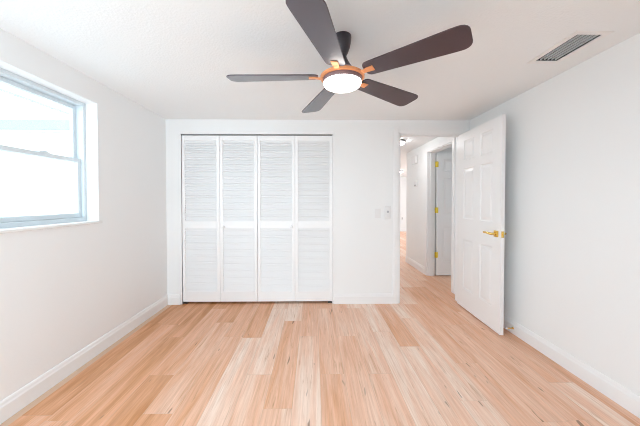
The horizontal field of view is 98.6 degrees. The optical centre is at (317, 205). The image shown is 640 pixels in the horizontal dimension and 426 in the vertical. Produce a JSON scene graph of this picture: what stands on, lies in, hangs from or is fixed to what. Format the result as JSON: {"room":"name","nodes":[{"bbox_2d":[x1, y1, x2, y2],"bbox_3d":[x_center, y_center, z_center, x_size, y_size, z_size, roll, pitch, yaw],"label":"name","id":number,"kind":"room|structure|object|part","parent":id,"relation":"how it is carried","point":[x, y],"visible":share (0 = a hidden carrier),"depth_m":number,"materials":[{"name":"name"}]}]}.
{"room":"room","nodes":[
{"label":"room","id":0,"kind":"room"},
{"bbox_2d":[0,28,166,400],"bbox_3d":[-1.900,0.117,1.402,0.200,2.242,3.850,0,1,-1],"label":"wall","id":1,"kind":"structure","parent":0,"point":[62,289],"depth_m":2.19,"materials":[{"name":"white paint"}]},
{"bbox_2d":[0,60,101,233],"bbox_3d":[-1.885,-0.332,1.422,0.199,0.989,1.744,0,1,-1],"label":"window","id":2,"kind":"structure","parent":1,"relation":"in","point":[83,111],"depth_m":2.21,"materials":[{"name":"white metal"}]},
{"bbox_3d":[-1.966,-0.565,1.417,0.027,0.461,1.646,0,1,-1],"label":"sash","id":3,"kind":"part","parent":2,"relation":"part of","materials":[{"name":"white glass"}]},
{"bbox_3d":[-1.933,-0.127,1.425,0.030,0.474,1.646,0,1,-1],"label":"sash","id":4,"kind":"part","parent":2,"relation":"part of","materials":[{"name":"white glass"}]},
{"bbox_3d":[-1.841,0.153,1.431,0.110,0.020,1.744,0,1,-1],"label":"sill","id":5,"kind":"part","parent":2,"relation":"part of","materials":[{"name":"white stone"}]},
{"bbox_2d":[0,295,167,423],"bbox_3d":[-1.792,1.177,1.421,0.015,0.122,3.850,0,1,-1],"label":"baseboard","id":6,"kind":"structure","parent":1,"relation":"attached to","point":[12,404],"depth_m":1.99,"materials":[{"name":"white wood"}]},
{"bbox_2d":[166,119,468,303],"bbox_3d":[-0.024,0.084,3.412,4.004,2.242,0.120,0,1,-1],"label":"wall","id":7,"kind":"structure","parent":0,"point":[363,149],"depth_m":3.35,"materials":[{"name":"white paint"}]},
{"bbox_2d":[182,135,257,301],"bbox_3d":[-1.185,0.167,3.340,0.910,2.022,0.064,0,1,-1],"label":"bifold closet door","id":8,"kind":"structure","parent":7,"relation":"in","point":[220,183],"depth_m":3.35,"materials":[{"name":"white paint"}]},
{"bbox_3d":[-1.414,0.167,3.355,0.454,2.022,0.028,0,1,-1],"label":"door panel","id":9,"kind":"part","parent":8,"relation":"part of","materials":[{"name":"white paint"}]},
{"bbox_3d":[-0.957,0.167,3.361,0.453,2.022,0.028,0,1,-1],"label":"door panel","id":10,"kind":"part","parent":8,"relation":"part of","materials":[{"name":"white paint"}]},
{"bbox_2d":[179,131,333,303],"bbox_3d":[-0.729,0.154,3.402,1.871,2.102,0.124,0,1,-1],"label":"closet frame","id":11,"kind":"object","parent":7,"relation":"attached to","point":[190,133],"visible":0.79,"depth_m":3.33,"materials":[{"name":"white wood"}]},
{"bbox_2d":[168,293,392,304],"bbox_3d":[-0.441,1.145,3.356,2.739,0.122,0.015,0,1,-1],"label":"baseboard","id":12,"kind":"structure","parent":7,"relation":"attached to","point":[385,298],"depth_m":3.36,"materials":[{"name":"white wood"}]},
{"bbox_2d":[257,136,331,300],"bbox_3d":[-0.272,0.167,3.352,0.910,2.022,0.064,0,1,-1],"label":"bifold closet door","id":13,"kind":"structure","parent":7,"relation":"in","point":[294,173],"depth_m":3.37,"materials":[{"name":"white paint"}]},
{"bbox_3d":[-0.500,0.167,3.367,0.453,2.022,0.028,0,1,-1],"label":"door panel","id":14,"kind":"part","parent":13,"relation":"part of","materials":[{"name":"white paint"}]},
{"bbox_3d":[-0.044,0.166,3.373,0.454,2.022,0.028,0,1,-1],"label":"door panel","id":15,"kind":"part","parent":13,"relation":"part of","materials":[{"name":"white paint"}]},
{"bbox_2d":[375,209,380,217],"bbox_3d":[0.739,0.099,3.357,0.070,0.113,0.010,0,1,-1],"label":"light switch","id":16,"kind":"object","parent":7,"relation":"attached to","point":[377,211],"visible":1,"depth_m":3.36,"materials":[{"name":"white plastic"}]},
{"bbox_2d":[384,206,390,218],"bbox_3d":[0.858,0.089,3.350,0.074,0.160,0.027,0,1,-1],"label":"light switch","id":17,"kind":"object","parent":7,"relation":"attached to","point":[387,214],"visible":1,"depth_m":3.34,"materials":[{"name":"white plastic"}]},
{"bbox_2d":[393,127,468,303],"bbox_3d":[1.386,0.126,3.430,0.921,2.157,0.151,0,1,-1],"label":"door frame","id":18,"kind":"structure","parent":7,"relation":"attached to","point":[398,132],"depth_m":3.35,"materials":[{"name":"white wood"}]},
{"bbox_2d":[457,115,506,334],"bbox_3d":[1.710,0.180,2.942,0.164,2.038,0.825,0,1,-1],"label":"door","id":19,"kind":"structure","parent":7,"relation":"in","point":[481,149],"depth_m":2.81,"materials":[{"name":"white paint"}]},
{"bbox_2d":[0,231,639,425],"bbox_3d":[1.669,1.270,5.534,7.165,0.200,12.220,0,1,-1],"label":"floor","id":20,"kind":"structure","parent":0,"point":[424,359],"depth_m":1.99,"materials":[{"name":"brown wood"}]},
{"bbox_2d":[0,0,639,176],"bbox_3d":[1.562,-1.122,5.478,7.331,0.100,12.250,0,1,-1],"label":"ceiling","id":21,"kind":"structure","parent":0,"point":[173,59],"depth_m":1.77,"materials":[{"name":"white paint"}]},
{"bbox_2d":[226,0,472,112],"bbox_3d":[0.101,-0.853,1.644,1.262,0.310,1.320,0,1,-1],"label":"ceiling fan","id":22,"kind":"object","parent":21,"relation":"hanging from","point":[313,16],"visible":1,"depth_m":1.46,"materials":[{"name":"wood"}]},
{"bbox_3d":[-0.262,-0.759,1.645,0.535,0.042,0.160,0,1,-1],"label":"blade","id":23,"kind":"part","parent":22,"relation":"part of","materials":[{"name":"wood"}]},
{"bbox_3d":[0.025,-0.765,1.252,0.160,0.039,0.535,0,1,18],"label":"blade","id":24,"kind":"part","parent":22,"relation":"part of","materials":[{"name":"wood"}]},
{"bbox_3d":[-0.006,-0.759,1.644,0.089,0.012,0.059,0,1,-1],"label":"blade arm","id":25,"kind":"part","parent":22,"relation":"part of","materials":[{"name":"orange metal"}]},
{"bbox_3d":[0.021,-0.772,2.036,0.160,0.039,0.535,0,1,-18],"label":"blade","id":26,"kind":"part","parent":22,"relation":"part of","materials":[{"name":"wood"}]},
{"bbox_3d":[0.102,-0.760,1.496,0.059,0.013,0.089,0,1,18],"label":"blade arm","id":27,"kind":"part","parent":22,"relation":"part of","materials":[{"name":"orange metal"}]},
{"bbox_3d":[0.277,-0.763,1.553,0.089,0.014,0.059,1,1,36],"label":"blade arm","id":28,"kind":"part","parent":22,"relation":"part of","materials":[{"name":"orange metal"}]},
{"bbox_3d":[0.483,-0.768,1.888,0.535,0.039,0.160,-1,1,-36],"label":"blade","id":29,"kind":"part","parent":22,"relation":"part of","materials":[{"name":"brown wood"}]},
{"bbox_3d":[0.485,-0.774,1.404,0.535,0.041,0.160,1,1,36],"label":"blade","id":30,"kind":"part","parent":22,"relation":"part of","materials":[{"name":"brown wood"}]},
{"bbox_2d":[527,31,613,63],"bbox_3d":[1.605,-1.088,1.773,0.220,0.164,0.375,0,1,-1],"label":"ceiling vent","id":31,"kind":"object","parent":21,"relation":"in","point":[577,39],"visible":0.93,"depth_m":1.77,"materials":[{"name":"white metal"}]},
{"bbox_2d":[400,177,406,227],"bbox_3d":[2.800,-0.048,11.364,4.500,2.242,0.150,0,1,-1],"label":"wall","id":32,"kind":"structure","parent":0,"point":[403,180],"depth_m":11.30,"materials":[{"name":"white paint"}]},
{"bbox_2d":[406,33,639,395],"bbox_3d":[1.935,0.097,2.603,0.132,2.242,6.150,0,1,-1],"label":"wall","id":33,"kind":"structure","parent":0,"point":[572,238],"depth_m":1.99,"materials":[{"name":"white paint"}]},
{"bbox_2d":[411,155,417,164],"bbox_3d":[1.822,-0.850,5.156,0.050,0.148,0.210,0,1,-1],"label":"door chime","id":34,"kind":"object","parent":33,"relation":"attached to","point":[414,159],"visible":1,"depth_m":5.09,"materials":[{"name":"white plastic"}]},
{"bbox_2d":[405,256,454,293],"bbox_3d":[1.847,1.124,4.604,0.015,0.122,2.180,0,1,-1],"label":"baseboard","id":35,"kind":"structure","parent":33,"relation":"attached to","point":[408,260],"depth_m":5.09,"materials":[{"name":"white wood"}]},
{"bbox_2d":[425,137,455,292],"bbox_3d":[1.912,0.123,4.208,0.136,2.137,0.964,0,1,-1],"label":"door frame","id":36,"kind":"structure","parent":33,"relation":"attached to","point":[451,142],"depth_m":4.60,"materials":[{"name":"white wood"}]},
{"bbox_2d":[435,153,451,274],"bbox_3d":[2.333,0.152,4.588,0.756,2.035,0.053,0,1,-1],"label":"door","id":37,"kind":"structure","parent":33,"relation":"in","point":[443,164],"depth_m":4.58,"materials":[{"name":"white paint"}]},
{"bbox_2d":[503,315,639,417],"bbox_3d":[1.877,1.176,1.470,0.015,0.122,3.850,0,1,-1],"label":"baseboard","id":38,"kind":"structure","parent":33,"relation":"attached to","point":[629,400],"depth_m":1.95,"materials":[{"name":"white wood"}]},
{"label":"outside","id":39,"kind":"structure","parent":0,"visible":0},
{"bbox_3d":[-21.126,1.350,9.746,38.009,0.200,60.000,0,1,-1],"label":"ground","id":40,"kind":"structure","parent":39,"visible":0},
{"bbox_2d":[0,113,73,216],"bbox_3d":[-11.407,-1.360,11.815,12.300,5.150,7.030,0,1,-1],"label":"house","id":41,"kind":"structure","parent":40,"relation":"on","point":[29,185],"depth_m":8.87,"materials":[{"name":"white paint"}]},
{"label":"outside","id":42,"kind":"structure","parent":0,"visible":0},
{"bbox_2d":[0,82,69,114],"bbox_3d":[-2.349,-1.044,1.702,0.680,0.167,9.500,0,1,-1],"label":"eave","id":43,"kind":"object","parent":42,"point":[5,88],"depth_m":2.58,"materials":[{"name":"white"}]}
]}

